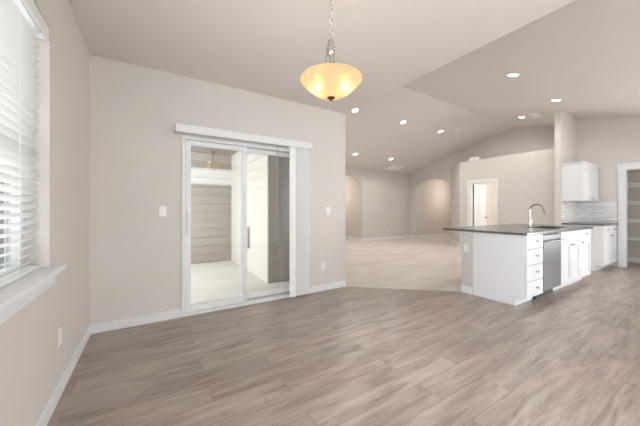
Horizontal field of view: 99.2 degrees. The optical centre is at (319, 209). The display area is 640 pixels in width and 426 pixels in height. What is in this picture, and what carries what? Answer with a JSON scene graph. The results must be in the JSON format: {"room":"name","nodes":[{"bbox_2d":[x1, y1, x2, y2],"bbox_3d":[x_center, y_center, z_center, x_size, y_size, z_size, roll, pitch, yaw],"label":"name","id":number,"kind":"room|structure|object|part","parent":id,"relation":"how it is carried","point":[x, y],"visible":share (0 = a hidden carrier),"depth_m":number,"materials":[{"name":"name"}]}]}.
{"room":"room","nodes":[
{"label":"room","id":0,"kind":"room"},
{"bbox_2d":[0,0,88,425],"bbox_3d":[-0.763,-0.228,0.092,0.170,2.900,6.260,0,0,-32],"label":"wall","id":1,"kind":"structure","parent":0,"point":[32,364],"depth_m":1.71,"materials":[{"name":"beige paint"}]},
{"bbox_2d":[0,172,66,324],"bbox_3d":[-1.148,-0.320,0.776,0.227,1.535,2.090,0,0,-32],"label":"window","id":2,"kind":"structure","parent":1,"relation":"in","point":[17,294],"depth_m":1.42,"materials":[{"name":"white plastic"}]},
{"bbox_3d":[-1.226,-0.362,0.731,0.006,1.350,1.835,0,0,-32],"label":"pane","id":3,"kind":"part","parent":2,"relation":"part of","materials":[{"name":"clear glass"}]},
{"bbox_3d":[-1.223,-0.362,0.733,0.055,1.450,1.935,0,0,-32],"label":"frame","id":4,"kind":"part","parent":2,"relation":"part of","materials":[{"name":"white plastic"}]},
{"bbox_2d":[0,0,48,287],"bbox_3d":[-1.144,-0.371,0.782,0.089,1.424,1.927,0,0,-32],"label":"horizontal blind","id":5,"kind":"object","parent":2,"relation":"attached to","point":[22,23],"visible":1,"depth_m":1.37,"materials":[{"name":"white plastic"}]},
{"bbox_3d":[-1.157,0.332,0.770,0.052,0.018,1.905,0,0,-32],"label":"rail","id":6,"kind":"part","parent":5,"relation":"part of","materials":[{"name":"white plastic"}]},
{"bbox_3d":[-1.125,0.364,0.791,0.172,0.040,2.090,0,0,-32],"label":"sill","id":7,"kind":"part","parent":2,"relation":"part of","materials":[{"name":"white paint"}]},
{"bbox_2d":[58,326,61,347],"bbox_3d":[-1.720,0.843,1.805,0.008,0.115,0.072,0,0,-32],"label":"power outlet","id":8,"kind":"object","parent":1,"relation":"attached to","point":[60,328],"visible":1,"depth_m":1.79,"materials":[{"name":"white plastic"}]},
{"bbox_2d":[36,325,90,425],"bbox_3d":[-0.680,1.177,0.134,0.015,0.090,5.945,0,0,-32],"label":"baseboard","id":9,"kind":"structure","parent":1,"relation":"attached to","point":[48,411],"depth_m":1.81,"materials":[{"name":"white paint"}]},
{"bbox_2d":[191,152,231,263],"bbox_3d":[-2.894,-0.035,6.469,3.100,2.616,0.154,0,0,-32],"label":"wall","id":10,"kind":"structure","parent":0,"point":[211,208],"depth_m":6.56,"materials":[{"name":"beige wood"}]},
{"bbox_2d":[191,167,231,184],"bbox_3d":[-2.720,-0.788,6.483,1.310,0.381,0.027,0,0,-32],"label":"window","id":11,"kind":"structure","parent":10,"relation":"in","point":[226,174],"depth_m":6.54,"materials":[{"name":"white plastic"}]},
{"bbox_2d":[191,146,237,155],"bbox_3d":[-2.015,-1.387,5.052,3.100,0.100,3.490,0,0,-32],"label":"ceiling","id":12,"kind":"structure","parent":0,"point":[197,149],"depth_m":6.31,"materials":[{"name":"beige paint"}]},
{"bbox_2d":[89,54,344,324],"bbox_3d":[-0.969,-0.228,3.559,3.135,2.900,0.150,0,0,-32],"label":"wall","id":13,"kind":"structure","parent":0,"point":[135,149],"depth_m":2.96,"materials":[{"name":"beige paint"}]},
{"bbox_2d":[159,206,166,216],"bbox_3d":[-1.727,0.022,2.994,0.072,0.115,0.009,0,0,-32],"label":"light switch","id":14,"kind":"object","parent":13,"relation":"attached to","point":[162,209],"visible":1,"depth_m":2.99,"materials":[{"name":"white plastic"}]},
{"bbox_2d":[91,281,345,333],"bbox_3d":[-0.925,1.177,3.489,3.135,0.090,0.015,0,0,-32],"label":"baseboard","id":15,"kind":"structure","parent":13,"relation":"attached to","point":[140,320],"depth_m":2.91,"materials":[{"name":"white paint"}]},
{"bbox_2d":[182,135,289,316],"bbox_3d":[-0.927,0.193,3.553,1.570,2.060,0.185,0,0,-32],"label":"door","id":16,"kind":"structure","parent":13,"relation":"in","point":[188,309],"depth_m":3.36,"materials":[{"name":"white plastic"}]},
{"bbox_3d":[-1.505,0.152,3.119,0.026,0.300,0.056,0,0,-32],"label":"handle","id":17,"kind":"part","parent":16,"relation":"part of","materials":[{"name":"white plastic"}]},
{"bbox_3d":[-1.253,0.193,3.332,0.707,1.985,0.040,0,0,-32],"label":"sliding panel","id":18,"kind":"part","parent":16,"relation":"part of","materials":[{"name":"clear glass"}]},
{"bbox_3d":[-0.677,0.193,3.764,0.847,1.985,0.040,0,0,-32],"label":"fixed panel","id":19,"kind":"part","parent":16,"relation":"part of","materials":[{"name":"clear glass"}]},
{"bbox_2d":[175,123,311,296],"bbox_3d":[-0.868,0.128,3.468,1.730,2.140,0.108,0,0,-32],"label":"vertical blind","id":20,"kind":"object","parent":13,"relation":"attached to","point":[299,151],"visible":1,"depth_m":3.77,"materials":[{"name":"white paint"}]},
{"bbox_2d":[321,262,324,269],"bbox_3d":[0.049,0.853,4.096,0.072,0.115,0.008,0,0,-32],"label":"power outlet","id":21,"kind":"object","parent":13,"relation":"attached to","point":[322,263],"visible":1,"depth_m":4.09,"materials":[{"name":"white plastic"}]},
{"bbox_2d":[326,207,329,214],"bbox_3d":[0.125,0.022,4.143,0.072,0.115,0.009,0,0,-32],"label":"light switch","id":22,"kind":"object","parent":13,"relation":"attached to","point":[327,208],"visible":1,"depth_m":4.14,"materials":[{"name":"white plastic"}]},
{"bbox_2d":[191,260,289,303],"bbox_3d":[-4.092,1.323,5.175,6.500,0.100,5.890,0,0,-32],"label":"floor","id":23,"kind":"structure","parent":0,"point":[210,281],"depth_m":4.74,"materials":[{"name":"concrete"}]},
{"bbox_2d":[231,151,265,281],"bbox_3d":[-1.222,-0.033,5.955,0.800,2.610,2.490,0,0,-32],"label":"wall","id":24,"kind":"structure","parent":0,"point":[256,163],"depth_m":5.36,"materials":[{"name":"beige"}]},
{"bbox_2d":[266,155,268,283],"bbox_3d":[-0.913,-0.033,4.701,0.020,2.610,0.088,0,0,-32],"label":"trim","id":25,"kind":"structure","parent":24,"relation":"attached to","point":[267,156],"depth_m":4.67,"materials":[{"name":"beige"}]},
{"bbox_2d":[273,156,289,281],"bbox_3d":[-0.514,-0.033,4.909,0.700,2.610,0.033,0,0,-32],"label":"wall","id":26,"kind":"structure","parent":0,"point":[281,222],"depth_m":4.80,"materials":[{"name":"beige"}]},
{"bbox_2d":[269,156,272,282],"bbox_3d":[-0.851,-0.033,4.703,0.088,2.610,0.027,0,0,-32],"label":"trim","id":27,"kind":"structure","parent":26,"relation":"attached to","point":[270,157],"depth_m":4.69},
{"bbox_2d":[47,235,639,425],"bbox_3d":[3.209,1.270,6.873,14.100,0.104,13.700,0,0,-32],"label":"floor","id":28,"kind":"structure","parent":0,"point":[569,355],"depth_m":2.23,"materials":[{"name":"beige wood"}]},
{"bbox_2d":[473,232,542,305],"bbox_3d":[2.585,0.772,3.744,0.500,0.900,0.680,0,0,-32],"label":"base cabinet","id":29,"kind":"object","parent":28,"relation":"on","point":[508,269],"visible":0.95,"depth_m":3.55,"materials":[{"name":"white paint"}]},
{"bbox_3d":[2.750,1.010,3.494,0.473,0.194,0.019,0,0,-32],"label":"drawer","id":30,"kind":"part","parent":29,"relation":"part of","materials":[{"name":"white paint"}]},
{"bbox_3d":[2.750,0.808,3.494,0.473,0.195,0.019,0,0,-32],"label":"drawer","id":31,"kind":"part","parent":29,"relation":"part of","materials":[{"name":"white paint"}]},
{"bbox_3d":[2.750,0.604,3.494,0.473,0.197,0.019,0,0,-32],"label":"drawer","id":32,"kind":"part","parent":29,"relation":"part of","materials":[{"name":"white paint"}]},
{"bbox_3d":[2.750,0.417,3.494,0.473,0.160,0.019,0,0,-32],"label":"drawer","id":33,"kind":"part","parent":29,"relation":"part of","materials":[{"name":"white paint"}]},
{"bbox_2d":[534,232,563,298],"bbox_3d":[3.062,0.780,4.027,0.600,0.885,0.703,0,0,-32],"label":"dishwasher","id":34,"kind":"object","parent":28,"relation":"on","point":[551,262],"visible":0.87,"depth_m":3.77,"materials":[{"name":"metal"}]},
{"bbox_3d":[3.210,0.757,3.790,0.590,0.670,0.042,0,0,-32],"label":"door","id":35,"kind":"part","parent":34,"relation":"part of","materials":[{"name":"silver metal"}]},
{"bbox_3d":[3.208,0.384,3.791,0.590,0.067,0.038,0,0,-32],"label":"control panel","id":36,"kind":"part","parent":34,"relation":"part of","materials":[{"name":"silver metal"}]},
{"bbox_3d":[3.234,0.432,3.750,0.510,0.022,0.051,0,0,-32],"label":"handle","id":37,"kind":"part","parent":34,"relation":"part of","materials":[{"name":"silver metal"}]},
{"bbox_2d":[553,229,590,290],"bbox_3d":[3.881,0.772,4.548,1.330,0.900,0.680,0,0,-32],"label":"base cabinet","id":38,"kind":"object","parent":28,"relation":"on","point":[576,245],"visible":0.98,"depth_m":4.27,"materials":[{"name":"white paint"}]},
{"bbox_2d":[443,224,592,235],"bbox_3d":[3.284,0.307,4.448,2.500,0.030,1.122,0,0,-32],"label":"countertop","id":39,"kind":"structure","parent":38,"relation":"on","point":[511,229],"depth_m":4.15,"materials":[{"name":"grey stone"}]},
{"bbox_2d":[528,204,546,226],"bbox_3d":[3.645,0.099,4.559,0.101,0.386,0.273,0,0,-32],"label":"faucet","id":40,"kind":"object","parent":39,"relation":"on","point":[531,206],"visible":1,"depth_m":4.62,"materials":[{"name":"silver metal"}]},
{"bbox_3d":[3.620,0.044,4.560,0.025,0.277,0.211,0,0,-32],"label":"spout","id":41,"kind":"part","parent":40,"relation":"part of","materials":[{"name":"silver metal"}]},
{"bbox_3d":[3.652,0.797,4.053,0.390,0.610,0.019,0,0,-32],"label":"door","id":42,"kind":"part","parent":38,"relation":"part of","materials":[{"name":"white paint"}]},
{"bbox_3d":[3.992,0.797,4.264,0.390,0.610,0.019,0,0,-32],"label":"door","id":43,"kind":"part","parent":38,"relation":"part of","materials":[{"name":"white paint"}]},
{"bbox_3d":[4.379,0.410,4.504,0.500,0.145,0.019,0,0,-32],"label":"drawer","id":44,"kind":"part","parent":38,"relation":"part of","materials":[{"name":"white paint"}]},
{"bbox_3d":[4.379,0.797,4.504,0.500,0.610,0.019,0,0,-32],"label":"door","id":45,"kind":"part","parent":38,"relation":"part of","materials":[{"name":"white paint"}]},
{"bbox_2d":[562,224,616,270],"bbox_3d":[5.794,0.772,5.834,0.998,0.900,0.668,0,0,-32],"label":"base cabinet","id":46,"kind":"object","parent":28,"relation":"on","point":[603,238],"visible":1,"depth_m":5.43,"materials":[{"name":"white paint"}]},
{"bbox_2d":[562,222,617,225],"bbox_3d":[5.776,0.307,5.826,1.018,0.030,0.643,0,0,-32],"label":"countertop","id":47,"kind":"structure","parent":46,"relation":"on","point":[569,223],"depth_m":5.61,"materials":[{"name":"grey stone"}]},
{"bbox_3d":[5.736,0.410,5.451,0.435,0.145,0.019,0,0,-32],"label":"drawer","id":48,"kind":"part","parent":46,"relation":"part of","materials":[{"name":"white paint"}]},
{"bbox_3d":[5.736,0.797,5.451,0.435,0.610,0.019,0,0,-32],"label":"door","id":49,"kind":"part","parent":46,"relation":"part of","materials":[{"name":"white paint"}]},
{"bbox_3d":[6.114,0.410,5.686,0.435,0.145,0.019,0,0,-32],"label":"drawer","id":50,"kind":"part","parent":46,"relation":"part of","materials":[{"name":"white paint"}]},
{"bbox_3d":[6.114,0.797,5.686,0.435,0.610,0.019,0,0,-32],"label":"door","id":51,"kind":"part","parent":46,"relation":"part of","materials":[{"name":"white paint"}]},
{"bbox_2d":[345,175,359,237],"bbox_3d":[0.184,-0.177,11.305,1.630,2.800,2.820,0,0,-32],"label":"wall","id":52,"kind":"structure","parent":0,"point":[352,187],"depth_m":10.84,"materials":[{"name":"paint"}]},
{"bbox_2d":[345,236,361,240],"bbox_3d":[0.840,1.165,11.553,0.015,0.106,2.850,0,0,-32],"label":"baseboard","id":53,"kind":"structure","parent":52,"relation":"attached to","point":[346,237],"depth_m":10.76,"materials":[{"name":"white paint"}]},
{"bbox_2d":[68,0,639,173],"bbox_3d":[2.394,-2.070,4.691,10.385,1.135,10.750,0,0,-32],"label":"ceiling","id":54,"kind":"structure","parent":0,"point":[264,47],"depth_m":2.86,"materials":[{"name":"beige paint"}]},
{"bbox_2d":[300,0,361,100],"bbox_3d":[0.073,-1.115,1.799,0.408,0.802,0.408,0,0,-32],"label":"pendant light","id":55,"kind":"object","parent":54,"relation":"hanging from","point":[330,81],"visible":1,"depth_m":1.70,"materials":[{"name":"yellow glass"}]},
{"bbox_3d":[0.073,-0.796,1.799,0.408,0.124,0.408,0,0,-32],"label":"lamp shade","id":56,"kind":"part","parent":55,"relation":"part of","materials":[{"name":"orange glass"}]},
{"bbox_3d":[0.073,-1.319,1.799,0.021,0.353,0.021,0,0,13],"label":"chain","id":57,"kind":"part","parent":55,"relation":"part of","materials":[{"name":"silver metal"}]},
{"bbox_2d":[385,165,404,170],"bbox_3d":[2.939,-1.627,10.668,0.620,0.134,0.454,0,0,-32],"label":"ceiling vent","id":58,"kind":"object","parent":54,"relation":"in","point":[393,167],"visible":1,"depth_m":10.68,"materials":[{"name":"white metal"}]},
{"bbox_2d":[506,73,519,76],"bbox_3d":[2.962,-2.062,4.180,0.183,0.048,0.178,0,0,-26],"label":"recessed light","id":59,"kind":"object","parent":54,"relation":"in","point":[509,74],"visible":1,"depth_m":4.18,"materials":[{"name":"white ceramic"}]},
{"bbox_2d":[530,113,543,116],"bbox_3d":[5.194,-2.247,6.520,0.340,0.064,0.162,0,0,-32],"label":"ceiling vent","id":60,"kind":"object","parent":54,"relation":"in","point":[534,114],"visible":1,"depth_m":6.48,"materials":[{"name":"white metal"}]},
{"bbox_2d":[345,167,409,238],"bbox_3d":[0.920,-0.208,10.014,7.120,2.861,0.150,0,0,-32],"label":"wall","id":61,"kind":"structure","parent":0,"point":[384,195],"depth_m":10.91,"materials":[{"name":"beige paint"}]},
{"bbox_2d":[362,235,409,240],"bbox_3d":[0.964,1.165,9.944,6.880,0.106,0.015,0,0,-32],"label":"baseboard","id":62,"kind":"structure","parent":61,"relation":"attached to","point":[404,236],"depth_m":10.96,"materials":[{"name":"white paint"}]},
{"bbox_2d":[417,179,450,234],"bbox_3d":[6.143,-0.177,11.858,3.700,2.800,1.880,0,0,-32],"label":"wall","id":63,"kind":"structure","parent":0,"point":[433,196],"depth_m":12.15,"materials":[{"name":"paint"}]},
{"bbox_2d":[417,233,450,237],"bbox_3d":[5.663,1.165,12.517,3.580,0.106,0.015,0,0,-32],"label":"baseboard","id":64,"kind":"structure","parent":63,"relation":"attached to","point":[443,234],"depth_m":12.13,"materials":[{"name":"white paint"}]},
{"bbox_2d":[451,162,459,242],"bbox_3d":[4.803,-0.158,9.569,0.158,2.760,1.343,0,0,16],"label":"wall","id":65,"kind":"structure","parent":0,"point":[455,170],"depth_m":9.48,"materials":[{"name":"beige paint"}]},
{"bbox_2d":[462,233,472,294],"bbox_3d":[3.185,0.773,4.617,2.440,0.898,0.169,0,0,-32],"label":"wall","id":66,"kind":"structure","parent":0,"point":[467,257],"depth_m":3.97,"materials":[{"name":"grey paint"}]},
{"bbox_2d":[460,284,471,294],"bbox_3d":[3.172,1.173,4.625,2.454,0.100,0.173,0,0,-32],"label":"baseboard","id":67,"kind":"structure","parent":66,"relation":"attached to","point":[465,289],"depth_m":3.98,"materials":[{"name":"white paint"}]},
{"bbox_2d":[464,244,468,251],"bbox_3d":[2.136,0.562,3.984,0.008,0.115,0.072,0,0,-32],"label":"power outlet","id":68,"kind":"object","parent":66,"relation":"attached to","point":[466,246],"visible":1,"depth_m":3.98,"materials":[{"name":"white plastic"}]},
{"bbox_2d":[410,126,554,237],"bbox_3d":[5.423,-0.698,9.394,0.120,3.840,5.650,0,0,-32],"label":"wall","id":69,"kind":"structure","parent":0,"point":[517,140],"depth_m":9.00,"materials":[{"name":"beige paint"}]},
{"bbox_2d":[477,182,494,224],"bbox_3d":[6.502,-0.087,8.907,3.000,2.620,3.595,0,0,-32],"label":"wall","id":70,"kind":"structure","parent":0,"point":[490,187],"depth_m":9.61,"materials":[{"name":"paint"}]},
{"bbox_2d":[460,148,639,257],"bbox_3d":[6.373,-0.158,6.941,0.950,2.760,5.280,0,0,-32],"label":"wall","id":71,"kind":"structure","parent":0,"point":[526,179],"depth_m":7.36,"materials":[{"name":"beige paint"}]},
{"bbox_2d":[469,156,479,160],"bbox_3d":[4.892,-1.593,8.623,0.116,0.110,0.300,0,0,-32],"label":"junction box","id":72,"kind":"object","parent":71,"relation":"on","point":[478,157],"visible":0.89,"depth_m":8.57,"materials":[{"name":"white plastic"}]},
{"bbox_2d":[473,184,486,225],"bbox_3d":[5.203,0.206,8.832,0.723,2.008,0.104,0,0,-32],"label":"door","id":73,"kind":"structure","parent":71,"relation":"in","point":[479,191],"depth_m":8.83,"materials":[{"name":"white paint"}]},
{"bbox_2d":[467,178,498,226],"bbox_3d":[5.001,0.150,8.350,0.141,2.136,0.930,0,0,-32],"label":"trim","id":74,"kind":"structure","parent":71,"relation":"attached to","point":[491,180],"depth_m":8.53,"materials":[{"name":"white paint"}]},
{"bbox_2d":[628,257,639,262],"bbox_3d":[7.524,1.167,5.784,0.015,0.110,1.700,0,0,-32],"label":"baseboard","id":75,"kind":"structure","parent":71,"relation":"attached to","point":[630,259],"depth_m":6.26,"materials":[{"name":"white paint"}]},
{"bbox_2d":[628,182,639,187],"bbox_3d":[7.390,-0.550,5.701,0.329,0.085,1.698,0,0,-32],"label":"shelf","id":76,"kind":"object","parent":71,"relation":"attached to","point":[637,184],"visible":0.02,"depth_m":6.23,"materials":[{"name":"white wood"}]},
{"bbox_2d":[628,219,639,222],"bbox_3d":[7.390,0.270,5.701,0.329,0.085,1.698,0,0,-32],"label":"shelf","id":77,"kind":"object","parent":71,"relation":"attached to","point":[629,220],"visible":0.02,"depth_m":6.16,"materials":[{"name":"white wood"}]},
{"bbox_2d":[628,201,639,204],"bbox_3d":[7.390,-0.140,5.701,0.329,0.085,1.698,0,0,-32],"label":"shelf","id":78,"kind":"object","parent":71,"relation":"attached to","point":[629,202],"visible":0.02,"depth_m":6.23,"materials":[{"name":"white wood"}]},
{"bbox_2d":[628,237,639,240],"bbox_3d":[7.390,0.680,5.701,0.329,0.085,1.698,0,0,-32],"label":"shelf","id":79,"kind":"object","parent":71,"relation":"attached to","point":[629,238],"visible":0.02,"depth_m":6.16,"materials":[{"name":"white wood"}]},
{"bbox_2d":[555,110,577,224],"bbox_3d":[6.037,-0.489,6.441,2.150,3.424,0.105,0,0,-32],"label":"wall","id":80,"kind":"structure","parent":0,"point":[566,125],"depth_m":5.91,"materials":[{"name":"beige paint"}]},
{"bbox_2d":[561,201,577,222],"bbox_3d":[5.610,0.058,6.109,1.005,0.468,0.008,0,0,-32],"label":"backsplash","id":81,"kind":"structure","parent":80,"relation":"attached to","point":[565,218],"depth_m":6.08,"materials":[{"name":"tile"}]},
{"bbox_2d":[561,161,598,201],"bbox_3d":[5.697,-0.578,5.944,1.048,0.800,0.378,0,0,-32],"label":"upper cabinet","id":82,"kind":"object","parent":80,"relation":"attached to","point":[579,180],"visible":1,"depth_m":5.73,"materials":[{"name":"white paint"}]},
{"bbox_3d":[5.691,-0.948,5.952,1.048,0.060,0.358,0,0,-32],"label":"crown moulding","id":83,"kind":"part","parent":82,"relation":"part of","materials":[{"name":"white paint"}]},
{"bbox_3d":[5.574,-0.545,5.692,0.495,0.715,0.019,0,0,-32],"label":"door","id":84,"kind":"part","parent":82,"relation":"part of","materials":[{"name":"white paint"}]},
{"bbox_3d":[5.995,-0.545,5.953,0.475,0.715,0.019,0,0,-32],"label":"door","id":85,"kind":"part","parent":82,"relation":"part of","materials":[{"name":"white paint"}]},
{"bbox_2d":[578,117,639,265],"bbox_3d":[7.343,-0.477,4.401,0.120,3.399,4.740,0,0,-32],"label":"wall","id":86,"kind":"structure","parent":0,"point":[606,143],"depth_m":5.94,"materials":[{"name":"beige paint"}]},
{"bbox_2d":[578,201,616,222],"bbox_3d":[6.208,0.058,6.108,0.008,0.468,0.625,0,0,-32],"label":"backsplash","id":87,"kind":"structure","parent":86,"relation":"attached to","point":[595,211],"depth_m":6.08,"materials":[{"name":"tile"}]},
{"bbox_2d":[616,162,639,266],"bbox_3d":[6.678,0.125,5.442,0.155,2.195,1.030,0,0,-32],"label":"trim","id":88,"kind":"structure","parent":86,"relation":"attached to","point":[622,172],"depth_m":5.77,"materials":[{"name":"white paint"}]}
]}

